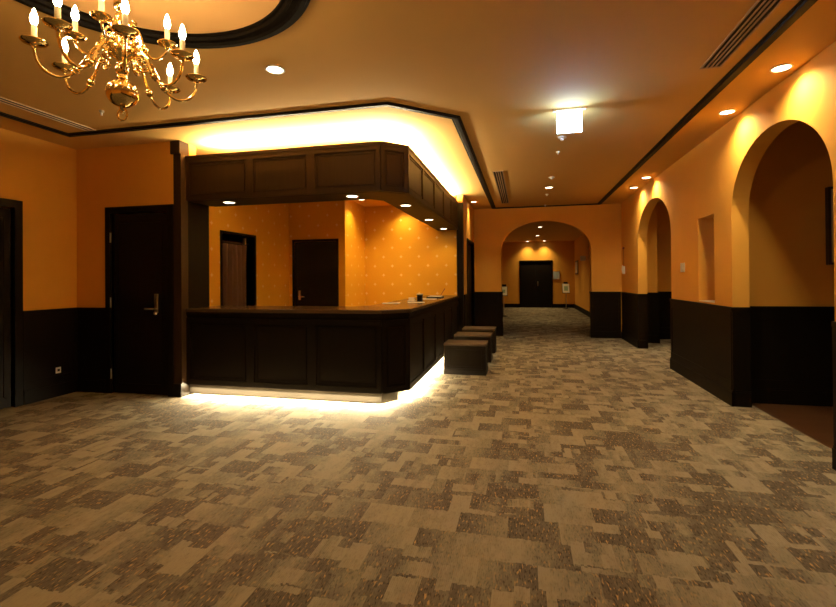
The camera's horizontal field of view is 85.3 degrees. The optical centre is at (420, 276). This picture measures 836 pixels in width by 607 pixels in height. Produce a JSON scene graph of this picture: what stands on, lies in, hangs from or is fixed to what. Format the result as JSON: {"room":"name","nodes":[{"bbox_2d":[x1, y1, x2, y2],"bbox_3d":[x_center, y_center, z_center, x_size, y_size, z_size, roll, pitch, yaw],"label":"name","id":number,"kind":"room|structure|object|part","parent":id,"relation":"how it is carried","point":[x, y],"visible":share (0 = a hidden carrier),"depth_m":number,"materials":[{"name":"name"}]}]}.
{"room":"hotel lobby","nodes":[
{"label":"hotel lobby","id":0,"kind":"room"},
{"bbox_2d":[0,128,76,406],"bbox_3d":[-4.822,-0.081,1.441,0.120,2.750,7.880,-1,0,13],"label":"wall","id":1,"kind":"structure","parent":0,"point":[41,174],"depth_m":4.82,"materials":[{"name":"orange paint"}]},
{"bbox_2d":[0,198,22,408],"bbox_3d":[-4.169,0.270,4.132,0.078,2.065,0.970,-1,0,13],"label":"door","id":2,"kind":"structure","parent":1,"relation":"in","point":[6,384],"depth_m":4.51,"materials":[{"name":"brown wood"}]},
{"bbox_3d":[-4.154,0.305,4.129,0.008,1.795,0.680,-1,0,13],"label":"panel moulding","id":3,"kind":"part","parent":2,"relation":"part of","materials":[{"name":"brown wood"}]},
{"bbox_2d":[23,307,77,404],"bbox_3d":[-3.960,0.829,4.883,0.024,0.951,0.580,-1,0,13],"label":"trim","id":4,"kind":"structure","parent":1,"relation":"attached to","point":[50,336],"depth_m":4.85,"materials":[{"name":"brown wood"}]},
{"bbox_2d":[56,367,60,372],"bbox_3d":[-3.942,1.022,4.942,0.010,0.065,0.055,-1,0,13],"label":"wall outlet","id":5,"kind":"object","parent":1,"relation":"attached to","point":[58,369],"visible":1,"depth_m":4.94,"materials":[{"name":"white plastic"}]},
{"bbox_2d":[76,142,173,392],"bbox_3d":[-3.272,-0.075,5.079,1.295,2.750,0.100,-1,0,13],"label":"wall","id":6,"kind":"structure","parent":0,"point":[139,174],"depth_m":5.09,"materials":[{"name":"orange paint"}]},
{"bbox_2d":[77,307,105,392],"bbox_3d":[-3.701,0.828,5.109,0.381,0.951,0.024,-1,0,13],"label":"trim","id":7,"kind":"structure","parent":6,"relation":"attached to","point":[91,321],"depth_m":5.11,"materials":[{"name":"brown wood"}]},
{"bbox_2d":[105,204,173,396],"bbox_3d":[-3.082,0.263,4.979,0.885,2.070,0.127,-1,0,13],"label":"door","id":8,"kind":"structure","parent":6,"relation":"in","point":[143,272],"depth_m":4.99,"materials":[{"name":"brown wood"}]},
{"bbox_3d":[-3.080,0.296,4.984,0.595,1.805,0.008,-1,0,13],"label":"panel moulding","id":9,"kind":"part","parent":8,"relation":"part of","materials":[{"name":"brown wood"}]},
{"bbox_3d":[-2.867,0.294,4.931,0.045,0.205,0.017,-1,0,13],"label":"handle plate","id":10,"kind":"part","parent":8,"relation":"part of","materials":[{"name":"metal"}]},
{"bbox_2d":[189,144,195,155],"bbox_3d":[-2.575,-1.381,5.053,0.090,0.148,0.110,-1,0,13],"label":"wall","id":11,"kind":"structure","parent":0,"point":[192,149],"depth_m":5.04,"materials":[{"name":"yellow paint"}]},
{"bbox_2d":[222,234,246,305],"bbox_3d":[-3.265,0.008,6.635,0.100,2.600,2.300,-1,0,13],"label":"wall","id":12,"kind":"structure","parent":0,"point":[225,237],"depth_m":7.48,"materials":[{"name":"brown wood"}]},
{"bbox_2d":[209,203,288,305],"bbox_3d":[-2.599,0.001,6.407,0.100,2.600,2.790,-1,0,13],"label":"wall","id":13,"kind":"structure","parent":0,"point":[269,223],"depth_m":6.90,"materials":[{"name":"orange paper"}]},
{"bbox_2d":[222,238,249,244],"bbox_3d":[-2.608,-0.502,6.401,0.065,0.093,0.740,-1,0,13],"label":"rail","id":14,"kind":"object","parent":13,"relation":"attached to","point":[244,239],"visible":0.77,"depth_m":6.56,"materials":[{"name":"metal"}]},
{"bbox_2d":[222,243,246,305],"bbox_3d":[-2.637,0.411,6.348,0.128,1.720,0.600,-1,0,13],"label":"door","id":15,"kind":"structure","parent":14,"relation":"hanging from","point":[234,255],"depth_m":6.38,"materials":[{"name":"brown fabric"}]},
{"bbox_3d":[-2.629,-0.473,6.405,0.020,0.020,0.740,-1,0,13],"label":"rail","id":16,"kind":"part","parent":14,"relation":"part of","materials":[{"name":"black metal"}]},
{"bbox_2d":[220,230,256,305],"bbox_3d":[-2.591,0.346,6.394,0.115,1.910,0.810,-1,0,13],"label":"trim","id":17,"kind":"structure","parent":13,"relation":"attached to","point":[221,231],"depth_m":6.59,"materials":[{"name":"brown wood"}]},
{"bbox_2d":[289,200,347,305],"bbox_3d":[-1.782,0.001,7.704,1.120,2.600,0.100,-1,0,13],"label":"wall","id":18,"kind":"structure","parent":0,"point":[325,219],"depth_m":7.62,"materials":[{"name":"orange paper"}]},
{"bbox_2d":[292,239,338,305],"bbox_3d":[-1.765,0.338,7.654,0.840,1.925,0.109,-1,0,13],"label":"door","id":19,"kind":"structure","parent":18,"relation":"in","point":[316,283],"depth_m":7.66,"materials":[{"name":"brown wood"}]},
{"bbox_2d":[347,200,364,305],"bbox_3d":[-1.177,-0.002,8.069,0.100,2.600,0.880,-1,0,13],"label":"wall","id":20,"kind":"structure","parent":0,"point":[355,212],"depth_m":8.02,"materials":[{"name":"orange paper"}]},
{"bbox_2d":[351,199,391,206],"bbox_3d":[-1.330,-1.381,6.904,2.380,0.150,3.430,-1,0,13],"label":"ceiling","id":21,"kind":"structure","parent":0,"point":[367,202],"depth_m":8.04,"materials":[{"name":"orange paint"}]},
{"bbox_2d":[365,194,462,305],"bbox_3d":[-0.172,-0.083,8.344,1.940,2.750,0.100,-1,0,13],"label":"wall","id":22,"kind":"structure","parent":0,"point":[406,257],"depth_m":8.32,"materials":[{"name":"orange paper"}]},
{"bbox_2d":[0,307,835,606],"bbox_3d":[1.840,1.323,7.756,10.260,0.100,23.150,-1,0,13],"label":"floor","id":23,"kind":"structure","parent":0,"point":[581,470],"depth_m":2.64,"materials":[{"name":"carpet"}]},
{"bbox_2d":[170,140,208,396],"bbox_3d":[-2.572,-0.080,5.084,0.119,2.749,0.460,-1,0,13],"label":"post","id":24,"kind":"object","parent":23,"relation":"on","point":[191,219],"visible":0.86,"depth_m":4.91,"materials":[{"name":"brown wood"}]},
{"bbox_2d":[186,295,458,402],"bbox_3d":[-0.919,0.817,6.502,2.461,0.944,3.819,-1,0,13],"label":"reception counter","id":25,"kind":"object","parent":23,"relation":"on","point":[372,353],"depth_m":4.69,"materials":[{"name":"brown wood"}]},
{"bbox_2d":[186,295,458,313],"bbox_3d":[-0.923,0.364,6.504,2.461,0.039,3.819,-1,0,13],"label":"countertop","id":26,"kind":"structure","parent":25,"relation":"on","point":[403,306],"depth_m":4.83,"materials":[{"name":"brown wood"}]},
{"bbox_3d":[-0.928,0.402,6.512,2.447,0.037,3.805,-1,0,13],"label":"frieze rail","id":27,"kind":"part","parent":25,"relation":"part of","materials":[{"name":"brown wood"}]},
{"bbox_2d":[417,294,422,300],"bbox_3d":[-0.005,0.285,6.111,0.075,0.100,0.070,-1,0,13],"label":"box","id":28,"kind":"object","parent":25,"relation":"on","point":[419,296],"visible":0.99,"depth_m":6.08,"materials":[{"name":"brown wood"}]},
{"bbox_2d":[426,296,443,297],"bbox_3d":[0.235,0.323,7.092,0.240,0.030,0.220,-1,0,13],"label":"tray","id":29,"kind":"object","parent":25,"relation":"on","point":[428,296],"visible":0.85,"depth_m":7.00,"materials":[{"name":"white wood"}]},
{"bbox_2d":[457,202,463,331],"bbox_3d":[0.727,-0.016,8.142,0.122,2.600,0.097,-1,0,13],"label":"post","id":30,"kind":"object","parent":23,"relation":"on","point":[460,235],"visible":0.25,"depth_m":8.10,"materials":[{"name":"brown wood"}]},
{"bbox_2d":[443,339,487,375],"bbox_3d":[0.614,1.074,6.040,0.550,0.402,0.380,-1,0,13],"label":"stool","id":31,"kind":"object","parent":23,"relation":"on","point":[461,357],"visible":1,"depth_m":5.87,"materials":[{"name":"brown leather"}]},
{"bbox_2d":[454,332,492,362],"bbox_3d":[0.817,1.076,6.938,0.550,0.402,0.380,-1,0,13],"label":"stool","id":32,"kind":"object","parent":23,"relation":"on","point":[459,335],"visible":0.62,"depth_m":6.78,"materials":[{"name":"brown leather"}]},
{"bbox_2d":[462,326,496,352],"bbox_3d":[1.017,1.079,7.774,0.550,0.402,0.380,-1,0,13],"label":"stool","id":33,"kind":"object","parent":23,"relation":"on","point":[466,328],"visible":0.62,"depth_m":7.61,"materials":[{"name":"brown leather"}]},
{"bbox_2d":[502,284,506,316],"bbox_3d":[2.719,0.782,14.783,0.280,1.037,0.321,-1,0,13],"label":"sign stand","id":34,"kind":"object","parent":23,"relation":"on","point":[504,287],"visible":0.73,"depth_m":14.76,"materials":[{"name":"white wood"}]},
{"bbox_2d":[562,282,569,308],"bbox_3d":[5.786,0.759,18.004,0.280,1.067,0.360,-1,0,13],"label":"sign stand","id":35,"kind":"object","parent":23,"relation":"on","point":[565,287],"visible":0.94,"depth_m":18.00,"materials":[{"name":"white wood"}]},
{"bbox_2d":[562,284,569,292],"bbox_3d":[5.789,0.477,18.026,0.256,0.396,0.006,-1,-29,13],"label":"poster","id":36,"kind":"object","parent":35,"relation":"attached to","point":[565,287],"depth_m":18.02,"materials":[{"name":"beige paper"}]},
{"bbox_2d":[0,0,835,241],"bbox_3d":[1.817,-1.604,7.770,10.260,0.255,23.150,-1,0,13],"label":"ceiling","id":37,"kind":"structure","parent":0,"point":[503,67],"depth_m":3.46,"materials":[{"name":"paint"}]},
{"bbox_2d":[0,97,95,130],"bbox_3d":[-3.542,-1.452,3.298,0.114,0.008,2.484,-1,0,13],"label":"ceiling vent","id":38,"kind":"object","parent":37,"relation":"in","point":[2,100],"visible":1,"depth_m":4.06,"materials":[{"name":"metal"}]},
{"bbox_2d":[19,0,206,120],"bbox_3d":[-1.366,-1.220,2.077,0.666,1.024,0.666,-1,0,32],"label":"chandelier","id":39,"kind":"object","parent":37,"relation":"hanging from","point":[120,92],"visible":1,"depth_m":2.03,"materials":[{"name":"gold metal"}]},
{"bbox_3d":[-1.616,-1.086,1.898,0.029,0.072,0.029,0,0,-35],"label":"bulb","id":40,"kind":"part","parent":39,"relation":"part of","materials":[{"name":"white"}]},
{"bbox_2d":[31,24,36,36],"bbox_3d":[-1.616,-1.021,1.898,0.021,0.058,0.021,0,0,-35],"label":"candle","id":41,"kind":"object","parent":39,"relation":"on","point":[33,26],"depth_m":1.89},
{"bbox_2d":[54,6,60,18],"bbox_3d":[-1.416,-1.023,1.772,0.021,0.058,0.021,0,0,10],"label":"candle","id":42,"kind":"object","parent":39,"relation":"on","point":[57,10],"depth_m":1.76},
{"bbox_3d":[-1.417,-1.088,1.772,0.029,0.072,0.029,0,0,10],"label":"bulb","id":43,"kind":"part","parent":39,"relation":"part of","materials":[{"name":"white"}]},
{"bbox_2d":[62,52,67,62],"bbox_3d":[-1.668,-1.020,2.128,0.021,0.058,0.021,0,0,10],"label":"candle","id":44,"kind":"object","parent":39,"relation":"on","point":[64,60],"depth_m":2.12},
{"bbox_3d":[-1.668,-1.085,2.128,0.029,0.072,0.029,0,0,10],"label":"bulb","id":45,"kind":"part","parent":39,"relation":"part of","materials":[{"name":"white"}]},
{"bbox_3d":[-1.511,-0.941,1.971,0.267,0.188,0.012,0,0,-35],"label":"arm","id":46,"kind":"part","parent":39,"relation":"part of","materials":[{"name":"gold metal"}]},
{"bbox_2d":[72,20,77,31],"bbox_3d":[-1.551,-1.119,2.039,0.021,0.058,0.021,0,0,-11],"label":"candle","id":47,"kind":"object","parent":39,"relation":"on","point":[74,22],"depth_m":2.03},
{"bbox_3d":[-1.552,-1.184,2.039,0.029,0.072,0.029,0,0,-11],"label":"bulb","id":48,"kind":"part","parent":39,"relation":"part of","materials":[{"name":"white"}]},
{"bbox_3d":[-1.394,-0.943,1.897,0.012,0.188,0.267,0,0,10],"label":"arm","id":49,"kind":"part","parent":39,"relation":"part of","materials":[{"name":"gold metal"}]},
{"bbox_3d":[-1.542,-0.941,2.106,0.267,0.188,0.012,0,0,10],"label":"arm","id":50,"kind":"part","parent":39,"relation":"part of","materials":[{"name":"gold metal"}]},
{"bbox_3d":[-1.476,-1.069,2.054,0.163,0.143,0.010,0,0,-11],"label":"arm","id":51,"kind":"part","parent":39,"relation":"part of","materials":[{"name":"gold metal"}]},
{"bbox_2d":[98,0,104,11],"bbox_3d":[-1.328,-1.121,1.890,0.021,0.058,0.021,0,0,-11],"label":"candle","id":52,"kind":"object","parent":39,"relation":"on","point":[101,4],"depth_m":1.88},
{"bbox_3d":[-1.342,-1.071,1.964,0.010,0.143,0.163,0,0,-11],"label":"arm","id":53,"kind":"part","parent":39,"relation":"part of","materials":[{"name":"gold metal"}]},
{"bbox_3d":[-1.365,-1.159,2.076,0.124,0.540,0.124,-1,0,13],"label":"stem","id":54,"kind":"part","parent":39,"relation":"part of","materials":[{"name":"gold metal"}]},
{"bbox_3d":[-1.259,-0.944,1.928,0.012,0.188,0.267,0,0,-35],"label":"arm","id":55,"kind":"part","parent":39,"relation":"part of","materials":[{"name":"gold metal"}]},
{"bbox_2d":[122,13,127,24],"bbox_3d":[-1.186,-1.025,1.824,0.021,0.058,0.021,0,0,-35],"label":"candle","id":56,"kind":"object","parent":39,"relation":"on","point":[124,16],"depth_m":1.82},
{"bbox_3d":[-1.187,-1.090,1.825,0.029,0.072,0.029,0,0,-35],"label":"bulb","id":57,"kind":"part","parent":39,"relation":"part of","materials":[{"name":"white"}]},
{"bbox_3d":[-1.253,-1.071,2.098,0.163,0.143,0.010,0,0,-11],"label":"arm","id":58,"kind":"part","parent":39,"relation":"part of","materials":[{"name":"gold metal"}]},
{"bbox_3d":[-1.333,-0.942,2.253,0.012,0.188,0.267,0,0,10],"label":"arm","id":59,"kind":"part","parent":39,"relation":"part of","materials":[{"name":"gold metal"}]},
{"bbox_3d":[-1.185,-0.944,2.045,0.267,0.188,0.012,0,0,10],"label":"arm","id":60,"kind":"part","parent":39,"relation":"part of","materials":[{"name":"gold metal"}]},
{"bbox_3d":[-1.216,-0.943,2.180,0.267,0.188,0.012,0,0,-35],"label":"arm","id":61,"kind":"part","parent":39,"relation":"part of","materials":[{"name":"gold metal"}]},
{"bbox_2d":[165,28,169,39],"bbox_3d":[-1.179,-1.122,2.113,0.021,0.058,0.021,0,0,-11],"label":"candle","id":62,"kind":"object","parent":39,"relation":"on","point":[167,32],"depth_m":2.10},
{"bbox_3d":[-1.179,-1.187,2.114,0.029,0.072,0.029,0,0,-11],"label":"bulb","id":63,"kind":"part","parent":39,"relation":"part of","materials":[{"name":"white"}]},
{"bbox_2d":[168,75,171,83],"bbox_3d":[-1.312,-1.021,2.379,0.021,0.058,0.021,0,0,10],"label":"candle","id":64,"kind":"object","parent":39,"relation":"on","point":[169,76],"depth_m":2.37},
{"bbox_3d":[-1.312,-1.086,2.380,0.029,0.072,0.029,0,0,10],"label":"bulb","id":65,"kind":"part","parent":39,"relation":"part of","materials":[{"name":"white"}]},
{"bbox_2d":[180,39,184,49],"bbox_3d":[-1.061,-1.025,2.023,0.021,0.058,0.021,0,0,10],"label":"candle","id":66,"kind":"object","parent":39,"relation":"on","point":[182,41],"depth_m":2.01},
{"bbox_3d":[-1.061,-1.090,2.024,0.029,0.072,0.029,0,0,10],"label":"bulb","id":67,"kind":"part","parent":39,"relation":"part of","materials":[{"name":"white"}]},
{"bbox_3d":[-1.113,-1.088,2.254,0.029,0.072,0.029,0,0,-35],"label":"bulb","id":68,"kind":"part","parent":39,"relation":"part of","materials":[{"name":"white"}]},
{"bbox_2d":[194,64,198,73],"bbox_3d":[-1.113,-1.023,2.253,0.021,0.058,0.021,0,0,-35],"label":"candle","id":69,"kind":"object","parent":39,"relation":"on","point":[196,67],"depth_m":2.24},
{"bbox_2d":[15,0,310,48],"bbox_3d":[-1.350,-1.468,2.043,1.704,0.048,1.704,-1,0,13],"label":"trim","id":70,"kind":"structure","parent":37,"relation":"attached to","point":[286,13],"depth_m":2.67,"materials":[{"name":"brown wood"}]},
{"bbox_2d":[265,65,284,73],"bbox_3d":[-1.034,-1.471,3.233,0.138,0.008,0.138,-1,0,13],"label":"recessed light","id":71,"kind":"object","parent":37,"relation":"in","point":[274,69],"visible":1,"depth_m":3.23,"materials":[{"name":"white plastic"}]},
{"bbox_2d":[185,141,457,230],"bbox_3d":[-0.937,-1.073,6.516,2.453,0.517,3.811,-1,0,13],"label":"soffit","id":72,"kind":"object","parent":37,"relation":"attached to","point":[349,196],"depth_m":4.73,"materials":[{"name":"brown wood"}]},
{"bbox_3d":[-2.117,-0.816,5.024,0.138,0.008,0.138,-1,0,13],"label":"downlight","id":73,"kind":"part","parent":72,"relation":"part of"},
{"bbox_3d":[-0.937,-1.077,6.516,2.453,0.508,3.811,-1,0,13],"label":"counter canopy","id":74,"kind":"part","parent":72,"relation":"part of","materials":[{"name":"brown wood"}]},
{"bbox_2d":[0,0,817,208],"bbox_3d":[-0.711,-1.469,3.693,6.137,0.021,12.880,-1,0,13],"label":"trim","id":75,"kind":"structure","parent":37,"relation":"attached to","point":[802,6],"depth_m":4.13,"materials":[{"name":"brown wood"}]},
{"bbox_2d":[492,171,508,202],"bbox_3d":[1.396,-1.469,7.727,0.149,0.008,2.804,-1,0,13],"label":"ceiling vent","id":76,"kind":"object","parent":37,"relation":"in","point":[499,178],"visible":1,"depth_m":7.36,"materials":[{"name":"paint"}]},
{"bbox_2d":[558,135,566,140],"bbox_3d":[1.514,-1.468,4.840,0.090,0.040,0.090,-1,0,13],"label":"smoke detector","id":77,"kind":"object","parent":37,"relation":"attached to","point":[562,137],"visible":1,"depth_m":4.82,"materials":[{"name":"white plastic"}]},
{"bbox_2d":[553,106,585,133],"bbox_3d":[1.326,-1.383,4.031,0.280,0.214,0.040,-1,0,13],"label":"ceiling light","id":78,"kind":"object","parent":37,"relation":"hanging from","point":[569,120],"visible":1,"depth_m":4.02,"materials":[{"name":"white plastic"}]},
{"bbox_2d":[718,109,735,114],"bbox_3d":[2.800,-1.497,4.138,0.138,0.008,0.138,-1,0,13],"label":"recessed light","id":79,"kind":"object","parent":37,"relation":"in","point":[728,111],"visible":1,"depth_m":4.13,"materials":[{"name":"white plastic"}]},
{"bbox_2d":[700,0,783,68],"bbox_3d":[1.889,-1.499,2.407,0.136,0.008,1.744,-1,0,13],"label":"ceiling vent","id":80,"kind":"object","parent":37,"relation":"in","point":[761,10],"visible":1,"depth_m":2.78,"materials":[{"name":"paint"}]},
{"bbox_2d":[770,63,793,72],"bbox_3d":[2.604,-1.500,3.270,0.138,0.008,0.138,-1,0,13],"label":"recessed light","id":81,"kind":"object","parent":37,"relation":"in","point":[783,67],"visible":1,"depth_m":3.26,"materials":[{"name":"white plastic"}]},
{"bbox_2d":[463,195,473,323],"bbox_3d":[0.931,-0.088,9.048,0.100,2.750,1.760,-1,0,13],"label":"wall","id":82,"kind":"structure","parent":0,"point":[468,211],"depth_m":8.64,"materials":[{"name":"orange paint"}]},
{"bbox_2d":[464,294,467,326],"bbox_3d":[0.854,0.809,8.391,0.024,0.951,0.450,-1,0,13],"label":"trim","id":83,"kind":"structure","parent":82,"relation":"attached to","point":[465,295],"depth_m":8.33,"materials":[{"name":"brown wood"}]},
{"bbox_2d":[467,238,474,325],"bbox_3d":[0.990,0.282,9.239,0.105,2.010,1.240,-1,0,13],"label":"door","id":84,"kind":"structure","parent":82,"relation":"in","point":[470,262],"depth_m":9.58,"materials":[{"name":"brown wood"}]},
{"bbox_2d":[502,241,574,307],"bbox_3d":[4.628,-0.069,18.946,3.660,2.750,0.100,-1,0,13],"label":"wall","id":85,"kind":"structure","parent":0,"point":[562,253],"depth_m":18.80,"materials":[{"name":"orange paint"}]},
{"bbox_2d":[504,304,519,307],"bbox_3d":[3.547,1.235,19.125,1.250,0.160,0.020,-1,0,13],"label":"baseboard","id":86,"kind":"structure","parent":85,"relation":"attached to","point":[505,305],"depth_m":19.04,"materials":[{"name":"brown wood"}]},
{"bbox_2d":[519,260,552,307],"bbox_3d":[4.809,0.324,18.867,1.340,1.960,0.111,-1,0,13],"label":"door","id":87,"kind":"structure","parent":85,"relation":"in","point":[535,276],"depth_m":18.87,"materials":[{"name":"brown wood"}]},
{"bbox_2d":[553,271,559,278],"bbox_3d":[5.600,-0.038,18.662,0.280,0.330,0.023,-1,0,13],"label":"picture frame","id":88,"kind":"object","parent":85,"relation":"attached to","point":[556,274],"visible":1,"depth_m":18.65,"materials":[{"name":"metal"}]},
{"bbox_2d":[553,304,573,307],"bbox_3d":[5.888,1.214,18.595,0.870,0.160,0.020,-1,0,13],"label":"baseboard","id":89,"kind":"structure","parent":85,"relation":"attached to","point":[554,305],"depth_m":18.59,"materials":[{"name":"brown wood"}]},
{"bbox_2d":[474,203,621,331],"bbox_3d":[2.681,-0.099,9.646,3.250,2.750,0.180,-1,0,13],"label":"wall","id":90,"kind":"structure","parent":0,"point":[600,224],"depth_m":9.50,"materials":[{"name":"orange paint"}]},
{"bbox_2d":[475,292,502,335],"bbox_3d":[1.477,0.811,9.812,0.612,0.951,0.024,-1,0,13],"label":"trim","id":91,"kind":"structure","parent":90,"relation":"attached to","point":[488,305],"depth_m":9.80,"materials":[{"name":"brown wood"}]},
{"bbox_2d":[589,291,590,336],"bbox_3d":[3.546,0.793,9.448,0.024,0.951,0.180,-1,0,13],"label":"trim","id":92,"kind":"structure","parent":90,"relation":"attached to","point":[589,291],"depth_m":9.47,"materials":[{"name":"brown wood"}]},
{"bbox_2d":[590,292,621,337],"bbox_3d":[3.798,0.790,9.286,0.587,0.951,0.024,-1,0,13],"label":"trim","id":93,"kind":"structure","parent":90,"relation":"attached to","point":[605,306],"depth_m":9.29,"materials":[{"name":"brown wood"}]},
{"bbox_2d":[574,235,589,306],"bbox_3d":[5.319,-0.099,13.940,0.100,2.750,9.360,-1,0,13],"label":"wall","id":94,"kind":"structure","parent":0,"point":[577,243],"depth_m":17.27,"materials":[{"name":"orange paint"}]},
{"bbox_2d":[575,260,577,274],"bbox_3d":[6.106,-0.342,17.715,0.028,0.540,0.850,-1,0,13],"label":"picture frame","id":95,"kind":"object","parent":94,"relation":"attached to","point":[576,262],"visible":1,"depth_m":17.64,"materials":[{"name":"gold metal"}]},
{"bbox_2d":[574,304,589,316],"bbox_3d":[5.244,1.197,13.953,0.025,0.160,9.320,-1,0,13],"label":"baseboard","id":96,"kind":"structure","parent":94,"relation":"attached to","point":[576,307],"depth_m":15.80,"materials":[{"name":"brown wood"}]},
{"bbox_2d":[580,256,585,260],"bbox_3d":[5.407,-0.599,15.080,0.175,0.160,0.080,-1,0,13],"label":"sign","id":97,"kind":"object","parent":94,"relation":"attached to","point":[582,258],"visible":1,"depth_m":15.06,"materials":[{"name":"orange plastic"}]},
{"bbox_2d":[581,237,589,311],"bbox_3d":[5.574,-0.079,15.348,0.025,2.480,2.000,-1,0,13],"label":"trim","id":98,"kind":"structure","parent":94,"relation":"attached to","point":[585,265],"depth_m":15.15,"materials":[{"name":"orange paint"}]},
{"bbox_2d":[647,204,657,292],"bbox_3d":[4.377,-0.116,8.965,0.360,2.750,0.780,-1,0,13],"label":"wall","id":99,"kind":"structure","parent":0,"point":[652,279],"depth_m":8.56,"materials":[{"name":"orange paint"}]},
{"bbox_2d":[647,292,659,342],"bbox_3d":[4.307,0.783,8.566,0.384,0.951,0.024,-1,0,13],"label":"trim","id":100,"kind":"structure","parent":99,"relation":"attached to","point":[653,297],"depth_m":8.55,"materials":[{"name":"brown wood"}]},
{"bbox_2d":[657,202,671,290],"bbox_3d":[5.320,-0.122,9.075,1.430,2.750,0.150,-1,0,13],"label":"wall","id":101,"kind":"structure","parent":0,"point":[663,219],"depth_m":9.10,"materials":[{"name":"orange paint"}]},
{"bbox_2d":[658,291,671,338],"bbox_3d":[5.271,0.777,8.994,1.306,0.951,0.024,-1,0,13],"label":"trim","id":102,"kind":"structure","parent":101,"relation":"attached to","point":[664,303],"depth_m":9.08,"materials":[{"name":"brown wood"}]},
{"bbox_2d":[621,41,835,321],"bbox_3d":[2.683,-0.133,2.628,0.146,2.750,13.510,-1,0,13],"label":"wall","id":103,"kind":"structure","parent":0,"point":[714,179],"depth_m":4.55,"materials":[{"name":"orange paint"}]},
{"bbox_2d":[622,247,624,273],"bbox_3d":[4.022,-0.313,9.005,0.054,0.530,0.100,-1,0,13],"label":"intercom","id":104,"kind":"object","parent":103,"relation":"attached to","point":[623,267],"visible":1,"depth_m":9.00,"materials":[{"name":"white plastic"}]},
{"bbox_2d":[621,292,638,347],"bbox_3d":[3.947,0.785,8.558,0.024,0.951,1.330,-1,0,13],"label":"trim","id":105,"kind":"structure","parent":103,"relation":"attached to","point":[630,301],"depth_m":8.45,"materials":[{"name":"brown wood"}]},
{"bbox_2d":[639,294,647,348],"bbox_3d":[3.885,0.783,7.903,0.146,0.951,0.024,-1,0,13],"label":"trim","id":106,"kind":"structure","parent":103,"relation":"attached to","point":[643,298],"depth_m":7.90,"materials":[{"name":"brown wood"}]},
{"bbox_2d":[680,263,684,271],"bbox_3d":[3.299,-0.111,5.708,0.012,0.115,0.150,-1,0,13],"label":"light switch","id":107,"kind":"object","parent":103,"relation":"attached to","point":[682,265],"visible":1,"depth_m":5.69,"materials":[{"name":"white plastic"}]},
{"bbox_2d":[669,298,734,406],"bbox_3d":[3.200,0.775,5.263,0.024,0.951,1.883,-1,0,13],"label":"wainscoting","id":108,"kind":"structure","parent":103,"relation":"attached to","point":[702,334],"depth_m":5.00,"materials":[{"name":"brown wood"}]},
{"bbox_2d":[734,307,751,407],"bbox_3d":[3.078,0.772,4.338,0.146,0.951,0.024,-1,0,13],"label":"trim","id":109,"kind":"structure","parent":103,"relation":"attached to","point":[742,337],"depth_m":4.34,"materials":[{"name":"brown wood"}]},
{"bbox_2d":[831,321,835,470],"bbox_3d":[1.896,0.757,-0.496,0.024,0.951,7.035,-1,0,13],"label":"trim","id":110,"kind":"structure","parent":103,"relation":"attached to","point":[833,323],"depth_m":2.92,"materials":[{"name":"brown wood"}]},
{"bbox_2d":[712,160,762,305],"bbox_3d":[3.457,-0.126,5.287,0.190,2.750,1.640,-1,0,13],"label":"wall","id":111,"kind":"structure","parent":0,"point":[755,199],"depth_m":4.48,"materials":[{"name":"orange paint"}]},
{"bbox_2d":[761,130,787,305],"bbox_3d":[3.652,-0.128,5.243,0.210,2.750,1.640,-1,0,13],"label":"wall","id":112,"kind":"structure","parent":0,"point":[773,161],"depth_m":4.44,"materials":[{"name":"orange paint"}]},
{"bbox_2d":[785,121,834,306],"bbox_3d":[4.896,-0.143,4.172,2.690,2.750,0.100,-1,0,13],"label":"wall","id":113,"kind":"structure","parent":0,"point":[810,282],"depth_m":4.38,"materials":[{"name":"orange paint"}]},
{"bbox_2d":[750,306,834,406],"bbox_3d":[4.657,0.758,4.160,2.966,0.951,0.024,-1,0,13],"label":"wainscoting","id":114,"kind":"structure","parent":113,"relation":"attached to","point":[791,346],"depth_m":4.40,"materials":[{"name":"brown wood"}]},
{"bbox_2d":[825,187,833,264],"bbox_3d":[4.181,-0.482,4.255,0.625,0.740,0.054,-1,0,13],"label":"picture frame","id":115,"kind":"object","parent":113,"relation":"attached to","point":[829,219],"visible":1,"depth_m":4.30,"materials":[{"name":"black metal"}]},
{"bbox_3d":[3.385,0.765,4.932,0.190,0.965,0.450,-1,0,13],"label":"wall","id":116,"kind":"structure","parent":0,"visible":0},
{"bbox_2d":[699,300,714,302],"bbox_3d":[3.307,0.278,4.951,0.322,0.009,0.446,-1,0,13],"label":"trim","id":117,"kind":"structure","parent":116,"relation":"on","point":[710,301],"depth_m":5.08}
]}

